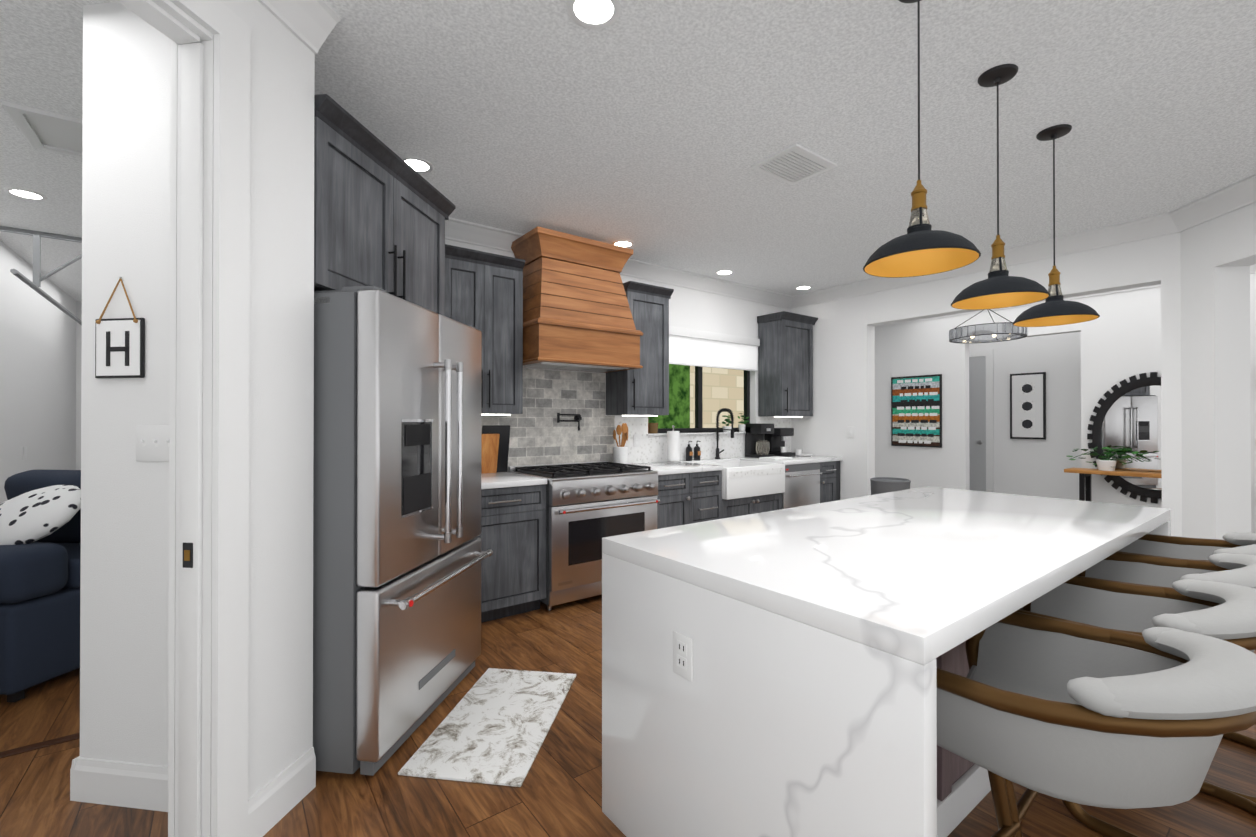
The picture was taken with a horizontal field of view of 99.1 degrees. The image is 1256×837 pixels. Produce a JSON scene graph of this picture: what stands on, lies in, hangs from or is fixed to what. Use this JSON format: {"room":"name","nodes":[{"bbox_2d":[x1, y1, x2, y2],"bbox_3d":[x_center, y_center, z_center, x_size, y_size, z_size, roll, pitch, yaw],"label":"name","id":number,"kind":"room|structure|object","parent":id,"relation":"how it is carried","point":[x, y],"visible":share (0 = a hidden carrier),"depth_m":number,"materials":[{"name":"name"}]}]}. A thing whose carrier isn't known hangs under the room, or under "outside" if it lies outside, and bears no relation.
{"room":"kitchen","nodes":[
{"label":"kitchen","id":0,"kind":"room"},
{"bbox_2d":[0,240,79,503],"bbox_3d":[-3.645,-0.060,2.331,0.150,2.740,10.450,0,0,-37],"label":"wall","id":1,"kind":"structure","parent":0,"point":[40,372],"depth_m":5.05,"materials":[{"name":"white paint"}]},
{"bbox_2d":[23,446,26,459],"bbox_3d":[-5.395,0.311,4.786,0.008,0.120,0.080,0,0,-37],"label":"outlet","id":2,"kind":"object","parent":1,"relation":"attached to","point":[25,453],"visible":1,"depth_m":4.75,"materials":[{"name":"white plastic"}]},
{"bbox_2d":[38,231,81,280],"bbox_3d":[-4.240,-1.211,4.257,0.590,0.418,0.035,0,0,-37],"label":"track rail","id":3,"kind":"object","parent":1,"relation":"attached to","point":[43,234],"depth_m":4.14,"materials":[{"name":"grey metal"}]},
{"bbox_2d":[76,302,81,469],"bbox_3d":[-4.984,-0.036,7.769,4.250,2.740,0.150,0,0,-37],"label":"wall","id":4,"kind":"structure","parent":0,"point":[78,406],"depth_m":6.45,"materials":[{"name":"white paint"}]},
{"bbox_2d":[5,227,81,325],"bbox_3d":[-5.286,-0.030,5.098,0.055,2.705,3.645,0,0,-37],"label":"track rail","id":5,"kind":"object","parent":4,"relation":"attached to","point":[35,284],"depth_m":4.05,"materials":[{"name":"grey metal"}]},
{"bbox_2d":[80,0,314,798],"bbox_3d":[-1.571,-0.064,1.431,0.750,2.740,4.100,0,0,8],"label":"wall","id":6,"kind":"structure","parent":0,"point":[124,570],"depth_m":1.82,"materials":[{"name":"white paint"}]},
{"bbox_2d":[95,277,144,377],"bbox_3d":[-1.730,-0.311,1.815,0.188,0.346,0.022,0,0,8],"label":"sign","id":7,"kind":"object","parent":6,"relation":"attached to","point":[119,347],"visible":1,"depth_m":1.81,"materials":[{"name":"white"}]},
{"bbox_2d":[136,425,169,460],"bbox_3d":[-1.590,0.082,1.798,0.128,0.118,0.015,0,0,8],"label":"switch plate","id":8,"kind":"object","parent":6,"relation":"attached to","point":[152,442],"visible":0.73,"depth_m":1.79,"materials":[{"name":"white plastic"}]},
{"bbox_2d":[117,0,249,836],"bbox_3d":[-1.300,0.057,1.097,0.160,2.495,1.075,0,0,8],"label":"door frame","id":9,"kind":"structure","parent":6,"relation":"attached to","point":[209,455],"depth_m":1.52,"materials":[{"name":"white wood"}]},
{"bbox_2d":[70,747,315,836],"bbox_3d":[1.061,1.241,2.705,5.636,0.140,2.781,0,0,8],"label":"baseboard","id":10,"kind":"structure","parent":6,"relation":"attached to","point":[277,799],"depth_m":1.80,"materials":[{"name":"white wood"}]},
{"bbox_2d":[258,0,340,53],"bbox_3d":[-1.255,-1.375,0.630,0.102,0.125,2.590,0,0,8],"label":"crown molding","id":11,"kind":"structure","parent":6,"relation":"attached to","point":[310,24],"depth_m":1.82,"materials":[{"name":"white wood"}]},
{"bbox_2d":[445,217,792,308],"bbox_3d":[0.146,-1.356,4.907,4.500,0.125,0.102,0,0,-37],"label":"crown molding","id":12,"kind":"structure","parent":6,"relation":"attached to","point":[459,230],"depth_m":5.00,"materials":[{"name":"white"}]},
{"bbox_2d":[314,94,455,315],"bbox_3d":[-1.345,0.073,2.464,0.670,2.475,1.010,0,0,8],"label":"upper cabinet","id":13,"kind":"object","parent":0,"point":[382,211],"visible":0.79,"depth_m":2.25,"materials":[{"name":"black wood"}]},
{"bbox_2d":[445,239,790,463],"bbox_3d":[0.131,-0.048,5.047,4.650,2.740,0.150,0,0,-37],"label":"wall","id":14,"kind":"structure","parent":0,"point":[693,309],"depth_m":5.51,"materials":[{"name":"white paint"}]},
{"bbox_2d":[445,244,524,415],"bbox_3d":[-1.089,-0.586,3.821,0.585,1.104,0.314,0,0,-37],"label":"upper cabinet","id":15,"kind":"object","parent":14,"relation":"attached to","point":[484,293],"depth_m":3.74,"materials":[{"name":"black wood"}]},
{"bbox_2d":[511,226,642,372],"bbox_3d":[-0.411,-0.877,4.195,0.935,0.965,0.534,0,0,-37],"label":"range hood","id":16,"kind":"object","parent":14,"relation":"attached to","point":[577,315],"visible":0.83,"depth_m":4.00,"materials":[{"name":"brown wood"}]},
{"bbox_2d":[481,368,790,470],"bbox_3d":[0.163,0.009,5.045,4.300,0.805,0.190,0,0,-37],"label":"backsplash","id":17,"kind":"structure","parent":14,"relation":"attached to","point":[539,434],"depth_m":4.53,"materials":[{"name":"tile"}]},
{"bbox_2d":[557,413,581,430],"bbox_3d":[-0.473,0.026,4.410,0.260,0.145,0.118,0,0,-37],"label":"pot filler","id":18,"kind":"object","parent":17,"relation":"attached to","point":[577,417],"visible":1,"depth_m":4.39,"materials":[{"name":"black metal"}]},
{"bbox_2d":[634,434,639,446],"bbox_3d":[0.082,0.204,4.898,0.075,0.115,0.006,0,0,-37],"label":"outlet","id":19,"kind":"object","parent":17,"relation":"attached to","point":[636,440],"depth_m":4.90,"materials":[{"name":"white plastic"}]},
{"bbox_2d":[606,281,672,415],"bbox_3d":[0.084,-0.582,4.703,0.460,1.104,0.314,0,0,-37],"label":"upper cabinet","id":20,"kind":"object","parent":14,"relation":"attached to","point":[644,391],"depth_m":4.59,"materials":[{"name":"black wood"}]},
{"bbox_2d":[657,366,749,432],"bbox_3d":[0.756,-0.361,5.506,1.540,1.010,0.130,0,0,-37],"label":"kitchen window","id":21,"kind":"structure","parent":14,"relation":"in","point":[698,405],"depth_m":5.53,"materials":[{"name":"black metal"}]},
{"bbox_2d":[648,413,748,432],"bbox_3d":[0.750,0.028,5.456,1.442,0.230,0.114,0,0,-37],"label":"potted plant","id":22,"kind":"object","parent":21,"relation":"on","point":[652,426],"visible":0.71,"depth_m":5.65,"materials":[{"name":"green plant"}]},
{"bbox_2d":[669,326,759,370],"bbox_3d":[0.818,-0.699,5.433,1.540,0.355,0.056,0,0,-37],"label":"roller blind","id":23,"kind":"object","parent":14,"relation":"attached to","point":[691,347],"visible":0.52,"depth_m":5.45,"materials":[{"name":"white fabric"}]},
{"bbox_2d":[757,312,812,415],"bbox_3d":[1.760,-0.577,5.965,0.555,1.104,0.314,0,0,-37],"label":"upper cabinet","id":24,"kind":"object","parent":14,"relation":"attached to","point":[785,350],"depth_m":5.82,"materials":[{"name":"black wood"}]},
{"bbox_2d":[0,594,1255,836],"bbox_3d":[0.346,1.352,5.046,15.000,0.060,14.000,0,0,-37],"label":"floor","id":25,"kind":"structure","parent":0,"point":[558,794],"depth_m":1.88,"materials":[{"name":"brown wood"}]},
{"bbox_2d":[0,733,79,758],"bbox_3d":[-2.639,1.305,1.918,0.970,0.006,0.050,0,0,-37],"label":"threshold","id":26,"kind":"object","parent":25,"relation":"on","point":[28,748],"depth_m":2.13,"materials":[{"name":"brown wood"}]},
{"bbox_2d":[0,469,80,701],"bbox_3d":[-3.132,0.806,2.964,0.950,1.013,0.994,0,0,8],"label":"sofa","id":27,"kind":"object","parent":25,"relation":"on","point":[40,539],"visible":0.52,"depth_m":2.59,"materials":[{"name":"blue fabric"}]},
{"bbox_2d":[313,286,492,775],"bbox_3d":[-1.213,0.405,2.414,0.944,1.770,0.910,0,0,8],"label":"fridge","id":28,"kind":"object","parent":25,"relation":"on","point":[399,555],"visible":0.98,"depth_m":1.98,"materials":[{"name":"grey metal"}]},
{"bbox_2d":[398,668,575,786],"bbox_3d":[-0.553,1.303,2.342,0.470,0.011,0.840,0,0,8],"label":"mat","id":29,"kind":"object","parent":25,"relation":"on","point":[494,726],"visible":1,"depth_m":2.22,"materials":[{"name":"white fabric"}]},
{"bbox_2d":[477,483,546,622],"bbox_3d":[-0.993,0.881,3.687,0.625,0.870,0.634,0,0,-37],"label":"base cabinet","id":30,"kind":"object","parent":25,"relation":"on","point":[512,535],"depth_m":3.49,"materials":[{"name":"grey wood"}]},
{"bbox_2d":[481,471,546,490],"bbox_3d":[-1.028,0.425,3.653,0.725,0.038,0.649,0,0,-37],"label":"countertop","id":31,"kind":"structure","parent":30,"relation":"on","point":[498,479],"depth_m":3.55,"materials":[{"name":"white stone"}]},
{"bbox_2d":[481,425,509,473],"bbox_3d":[-1.036,0.230,3.985,0.330,0.358,0.100,0,0,-37],"label":"cutting boards","id":32,"kind":"object","parent":31,"relation":"on","point":[494,447],"visible":0.65,"depth_m":3.99,"materials":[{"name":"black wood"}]},
{"bbox_2d":[508,461,659,609],"bbox_3d":[-0.329,0.843,4.107,0.926,0.950,0.760,0,0,-37],"label":"range","id":33,"kind":"object","parent":25,"relation":"on","point":[590,506],"visible":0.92,"depth_m":3.77,"materials":[{"name":"grey metal"}]},
{"bbox_2d":[656,475,692,528],"bbox_3d":[0.162,0.885,4.556,0.385,0.870,0.634,0,0,-37],"label":"base cabinet","id":34,"kind":"object","parent":25,"relation":"on","point":[675,492],"depth_m":4.33,"materials":[{"name":"grey wood"}]},
{"bbox_2d":[629,463,722,474],"bbox_3d":[0.322,0.429,4.669,0.775,0.038,0.649,0,0,-37],"label":"countertop","id":35,"kind":"structure","parent":34,"relation":"on","point":[662,468],"depth_m":4.51,"materials":[{"name":"white stone"}]},
{"bbox_2d":[613,423,627,463],"bbox_3d":[-0.064,0.224,4.655,0.138,0.370,0.130,0,0,-37],"label":"utensil crock","id":36,"kind":"object","parent":35,"relation":"on","point":[620,452],"visible":0.88,"depth_m":4.61,"materials":[{"name":"white"}]},
{"bbox_2d":[665,425,680,462],"bbox_3d":[0.422,0.237,4.983,0.150,0.347,0.150,0,0,-37],"label":"paper towel","id":37,"kind":"object","parent":35,"relation":"on","point":[673,446],"visible":1,"depth_m":4.93,"materials":[{"name":"white paper"}]},
{"bbox_2d":[693,471,728,522],"bbox_3d":[0.471,0.886,4.788,0.503,0.870,0.634,0,0,-37],"label":"base cabinet","id":38,"kind":"object","parent":25,"relation":"on","point":[708,503],"depth_m":4.56,"materials":[{"name":"grey wood"}]},
{"bbox_2d":[686,441,694,460],"bbox_3d":[0.597,0.315,5.216,0.071,0.194,0.067,0,0,17],"label":"soap bottle","id":39,"kind":"object","parent":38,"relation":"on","point":[689,453],"depth_m":5.19,"materials":[{"name":"black"}]},
{"bbox_2d":[695,441,700,459],"bbox_3d":[0.685,0.315,5.282,0.071,0.194,0.067,0,0,17],"label":"soap bottle","id":40,"kind":"object","parent":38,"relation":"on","point":[697,449],"depth_m":5.26,"materials":[{"name":"black"}]},
{"bbox_2d":[729,493,781,517],"bbox_3d":[0.947,1.017,5.145,0.881,0.610,0.634,0,0,-37],"label":"base cabinet","id":41,"kind":"object","parent":25,"relation":"on","point":[770,502],"depth_m":4.91,"materials":[{"name":"grey wood"}]},
{"bbox_2d":[729,459,805,463],"bbox_3d":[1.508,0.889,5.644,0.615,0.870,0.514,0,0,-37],"label":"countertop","id":42,"kind":"structure","parent":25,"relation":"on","point":[729,459],"depth_m":5.51,"materials":[{"name":"white stone"}]},
{"bbox_2d":[715,408,733,458],"bbox_3d":[0.997,0.153,5.403,0.121,0.518,0.247,0,0,-37],"label":"faucet","id":43,"kind":"object","parent":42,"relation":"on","point":[718,429],"visible":1,"depth_m":5.43,"materials":[{"name":"black metal"}]},
{"bbox_2d":[782,463,821,508],"bbox_3d":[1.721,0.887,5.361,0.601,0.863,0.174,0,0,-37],"label":"dishwasher","id":44,"kind":"object","parent":25,"relation":"on","point":[802,484],"visible":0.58,"depth_m":5.32,"materials":[{"name":"silver metal"}]},
{"bbox_2d":[820,463,836,502],"bbox_3d":[1.912,0.890,5.872,0.305,0.870,0.634,0,0,-37],"label":"base cabinet","id":45,"kind":"object","parent":25,"relation":"on","point":[828,478],"depth_m":5.63,"materials":[{"name":"grey wood"}]},
{"bbox_2d":[737,455,840,464],"bbox_3d":[1.708,0.434,5.712,1.014,0.038,0.649,0,0,-37],"label":"countertop","id":46,"kind":"structure","parent":45,"relation":"on","point":[795,459],"depth_m":5.53,"materials":[{"name":"white stone"}]},
{"bbox_2d":[698,460,784,499],"bbox_3d":[1.010,0.570,5.097,0.810,0.275,0.573,0,0,-37],"label":"sink","id":47,"kind":"object","parent":46,"relation":"in","point":[742,479],"visible":0.77,"depth_m":4.87,"materials":[{"name":"white ceramic"}]},
{"bbox_2d":[745,423,774,457],"bbox_3d":[1.417,0.234,5.738,0.220,0.360,0.230,0,0,-37],"label":"coffee maker","id":48,"kind":"object","parent":46,"relation":"on","point":[757,445],"visible":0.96,"depth_m":5.69,"materials":[{"name":"black plastic"}]},
{"bbox_2d":[764,428,795,456],"bbox_3d":[1.684,0.260,5.933,0.240,0.310,0.240,0,0,-37],"label":"espresso machine","id":49,"kind":"object","parent":46,"relation":"on","point":[777,439],"visible":0.71,"depth_m":5.89,"materials":[{"name":"black plastic"}]},
{"bbox_2d":[759,449,812,459],"bbox_3d":[1.697,0.381,5.724,0.300,0.066,1.058,0,0,35],"label":"tray","id":50,"kind":"object","parent":46,"relation":"on","point":[798,452],"visible":0.81,"depth_m":5.39,"materials":[{"name":"white ceramic"}]},
{"bbox_2d":[602,486,1170,836],"bbox_3d":[1.154,0.854,2.071,2.347,0.910,1.030,0,0,-37],"label":"kitchen island","id":51,"kind":"object","parent":25,"relation":"on","point":[769,674],"visible":0.85,"depth_m":1.39,"materials":[{"name":"stone"}]},
{"bbox_2d":[870,477,910,494],"bbox_3d":[2.474,0.946,5.047,0.350,0.750,0.350,0,0,-37],"label":"trash bin","id":52,"kind":"object","parent":25,"relation":"on","point":[879,485],"visible":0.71,"depth_m":4.94,"materials":[{"name":"grey metal"}]},
{"bbox_2d":[936,609,1255,836],"bbox_3d":[0.917,0.862,1.125,0.576,0.885,0.592,0,0,-33],"label":"stool","id":53,"kind":"object","parent":25,"relation":"on","point":[1148,717],"visible":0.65,"depth_m":0.95,"materials":[{"name":"white leather"}]},
{"bbox_2d":[965,575,1255,836],"bbox_3d":[1.334,0.863,1.448,0.593,0.885,0.605,0,0,-37],"label":"stool","id":54,"kind":"object","parent":25,"relation":"on","point":[1223,611],"visible":0.42,"depth_m":1.46,"materials":[{"name":"white leather"}]},
{"bbox_2d":[1064,468,1161,501],"bbox_3d":[5.002,0.922,5.166,0.305,0.800,1.190,0,0,-37],"label":"console table","id":55,"kind":"object","parent":25,"relation":"on","point":[1085,483],"visible":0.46,"depth_m":5.44,"materials":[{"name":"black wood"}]},
{"bbox_2d":[1067,447,1149,470],"bbox_3d":[4.819,0.403,5.381,0.262,0.239,0.654,0,0,-37],"label":"potted plant","id":56,"kind":"object","parent":55,"relation":"on","point":[1107,463],"visible":1,"depth_m":5.34,"materials":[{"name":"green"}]},
{"bbox_2d":[1072,551,1255,836],"bbox_3d":[1.765,0.865,1.769,0.588,0.885,0.601,0,0,-37],"label":"stool","id":57,"kind":"object","parent":25,"relation":"on","point":[1237,569],"visible":0.27,"depth_m":1.77,"materials":[{"name":"white leather"}]},
{"bbox_2d":[1077,532,1255,802],"bbox_3d":[2.184,0.866,2.084,0.588,0.885,0.601,0,0,-37],"label":"stool","id":58,"kind":"object","parent":25,"relation":"on","point":[1183,549],"visible":0.27,"depth_m":2.17,"materials":[{"name":"white leather"}]},
{"bbox_2d":[0,0,1255,301],"bbox_3d":[0.346,-1.458,5.058,15.000,0.080,14.000,0,0,-37],"label":"ceiling","id":59,"kind":"structure","parent":0,"point":[654,130],"depth_m":2.52,"materials":[{"name":"white paint"}]},
{"bbox_2d":[3,188,47,200],"bbox_3d":[-3.824,-1.422,3.398,0.190,0.007,0.190,0,0,-37],"label":"recessed light","id":60,"kind":"object","parent":59,"relation":"in","point":[24,194],"visible":0.98,"depth_m":3.40,"materials":[{"name":"white plastic"}]},
{"bbox_2d":[2,101,82,157],"bbox_3d":[-2.668,-1.418,2.809,0.720,0.020,0.470,0,0,-37],"label":"ceiling hatch","id":61,"kind":"object","parent":59,"relation":"attached to","point":[49,131],"visible":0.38,"depth_m":2.62,"materials":[{"name":"white"}]},
{"bbox_2d":[401,157,433,172],"bbox_3d":[-1.193,-1.424,3.012,0.190,0.007,0.190,0,0,-37],"label":"recessed light","id":62,"kind":"object","parent":59,"relation":"in","point":[418,165],"visible":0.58,"depth_m":3.00,"materials":[{"name":"white"}]},
{"bbox_2d":[566,0,620,28],"bbox_3d":[-0.120,-1.429,1.867,0.190,0.007,0.190,0,0,-37],"label":"recessed light","id":63,"kind":"object","parent":59,"relation":"in","point":[595,14],"visible":1,"depth_m":1.88,"materials":[{"name":"white plastic"}]},
{"bbox_2d":[612,240,634,247],"bbox_3d":[-0.039,-1.418,4.356,0.190,0.007,0.190,0,0,-37],"label":"recessed light","id":64,"kind":"object","parent":59,"relation":"in","point":[625,243],"visible":0.79,"depth_m":4.34,"materials":[{"name":"white"}]},
{"bbox_2d":[715,270,733,275],"bbox_3d":[0.935,-1.414,5.189,0.190,0.007,0.190,0,0,-37],"label":"recessed light","id":65,"kind":"object","parent":59,"relation":"in","point":[724,272],"visible":1,"depth_m":5.19,"materials":[{"name":"white"}]},
{"bbox_2d":[751,143,836,184],"bbox_3d":[0.935,-1.421,3.011,0.380,0.012,0.300,0,0,-37],"label":"ceiling vent","id":66,"kind":"object","parent":59,"relation":"in","point":[796,163],"visible":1,"depth_m":3.00,"materials":[{"name":"white metal"}]},
{"bbox_2d":[794,286,812,289],"bbox_3d":[1.899,-1.411,5.788,0.190,0.007,0.190,0,0,-37],"label":"recessed light","id":67,"kind":"object","parent":59,"relation":"in","point":[803,288],"visible":0.94,"depth_m":5.77,"materials":[{"name":"white"}]},
{"bbox_2d":[863,0,980,277],"bbox_3d":[0.959,-0.970,1.763,0.340,0.924,0.340,0,0,-37],"label":"pendant light","id":68,"kind":"object","parent":59,"relation":"hanging from","point":[920,248],"visible":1,"depth_m":1.76,"materials":[{"name":"black metal"}]},
{"bbox_2d":[949,309,1027,343],"bbox_3d":[3.785,-1.127,5.642,0.692,0.575,0.691,0,0,-37],"label":"dining chandelier","id":69,"kind":"object","parent":59,"relation":"hanging from","point":[990,332],"visible":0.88,"depth_m":5.52,"materials":[{"name":"clear glass"}]},
{"bbox_2d":[951,64,1049,309],"bbox_3d":[1.538,-0.958,2.224,0.340,0.944,0.340,0,0,-37],"label":"pendant light","id":70,"kind":"object","parent":59,"relation":"hanging from","point":[999,287],"visible":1,"depth_m":2.21,"materials":[{"name":"black metal"}]},
{"bbox_2d":[1013,124,1099,326],"bbox_3d":[2.121,-0.956,2.663,0.340,0.944,0.340,0,0,-37],"label":"pendant light","id":71,"kind":"object","parent":59,"relation":"hanging from","point":[1055,309],"visible":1,"depth_m":2.64,"materials":[{"name":"black metal"}]},
{"bbox_2d":[790,236,1160,499],"bbox_3d":[2.912,-0.048,5.093,0.150,2.740,3.120,0,0,-37],"label":"wall","id":72,"kind":"structure","parent":0,"point":[843,363],"depth_m":5.58,"materials":[{"name":"white paint"}]},
{"bbox_2d":[847,426,853,437],"bbox_3d":[2.366,0.145,5.683,0.010,0.120,0.080,0,0,-37],"label":"switch plate","id":73,"kind":"object","parent":72,"relation":"attached to","point":[850,431],"visible":1,"depth_m":5.68,"materials":[{"name":"white plastic"}]},
{"bbox_2d":[793,213,1177,308],"bbox_3d":[2.874,-1.356,4.939,0.102,0.125,3.110,0,0,-37],"label":"crown molding","id":74,"kind":"structure","parent":72,"relation":"attached to","point":[1162,224],"depth_m":4.36,"materials":[{"name":"white"}]},
{"bbox_2d":[875,273,1255,532],"bbox_3d":[5.424,-0.048,5.056,0.120,2.740,6.900,0,0,-37],"label":"wall","id":75,"kind":"structure","parent":0,"point":[1086,366],"depth_m":5.99,"materials":[{"name":"white paint"}]},
{"bbox_2d":[891,374,941,447],"bbox_3d":[3.806,-0.096,7.076,0.032,0.936,0.639,0,0,-37],"label":"framed art","id":76,"kind":"object","parent":75,"relation":"attached to","point":[916,411],"visible":0.98,"depth_m":7.05,"materials":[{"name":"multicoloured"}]},
{"bbox_2d":[969,349,993,491],"bbox_3d":[4.736,0.184,7.791,0.085,2.300,1.000,0,0,-37],"label":"hall door","id":77,"kind":"structure","parent":75,"relation":"in","point":[981,411],"depth_m":7.53,"materials":[{"name":"white wood"}]},
{"bbox_2d":[1010,372,1045,439],"bbox_3d":[5.296,-0.165,7.090,0.034,0.875,0.392,0,0,-37],"label":"framed art","id":78,"kind":"object","parent":75,"relation":"attached to","point":[1027,405],"visible":1,"depth_m":7.07,"materials":[{"name":"black"}]},
{"bbox_2d":[875,264,1255,326],"bbox_3d":[5.245,-1.355,5.115,0.102,0.125,6.200,0,0,-37],"label":"crown molding","id":79,"kind":"structure","parent":75,"relation":"attached to","point":[1253,267],"depth_m":5.98,"materials":[{"name":"white"}]},
{"bbox_2d":[1087,372,1161,503],"bbox_3d":[5.171,0.188,5.259,0.030,1.288,1.014,0,0,-37],"label":"mirror","id":80,"kind":"object","parent":75,"relation":"attached to","point":[1127,417],"visible":0.4,"depth_m":5.38,"materials":[{"name":"white mirror"}]},
{"bbox_2d":[1161,219,1250,539],"bbox_3d":[3.903,-0.055,3.626,0.329,2.740,0.417,0,0,-37],"label":"wall","id":81,"kind":"structure","parent":0,"point":[1205,404],"depth_m":3.55,"materials":[{"name":"white paint"}]},
{"bbox_2d":[1214,202,1255,266],"bbox_3d":[3.651,-0.064,1.615,0.200,2.740,3.725,0,0,8],"label":"wall","id":82,"kind":"structure","parent":0,"point":[1235,238],"depth_m":3.35,"materials":[{"name":"white paint"}]},
{"bbox_2d":[1169,174,1255,231],"bbox_3d":[3.522,-1.370,1.786,0.102,0.125,4.016,0,0,8],"label":"crown molding","id":83,"kind":"structure","parent":82,"relation":"attached to","point":[1242,193],"depth_m":3.40,"materials":[{"name":"white"}]},
{"label":"outside","id":84,"kind":"structure","parent":0,"visible":0},
{"bbox_2d":[648,364,743,427],"bbox_3d":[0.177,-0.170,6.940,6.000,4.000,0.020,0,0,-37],"label":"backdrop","id":85,"kind":"structure","parent":84,"point":[722,388],"depth_m":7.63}
]}

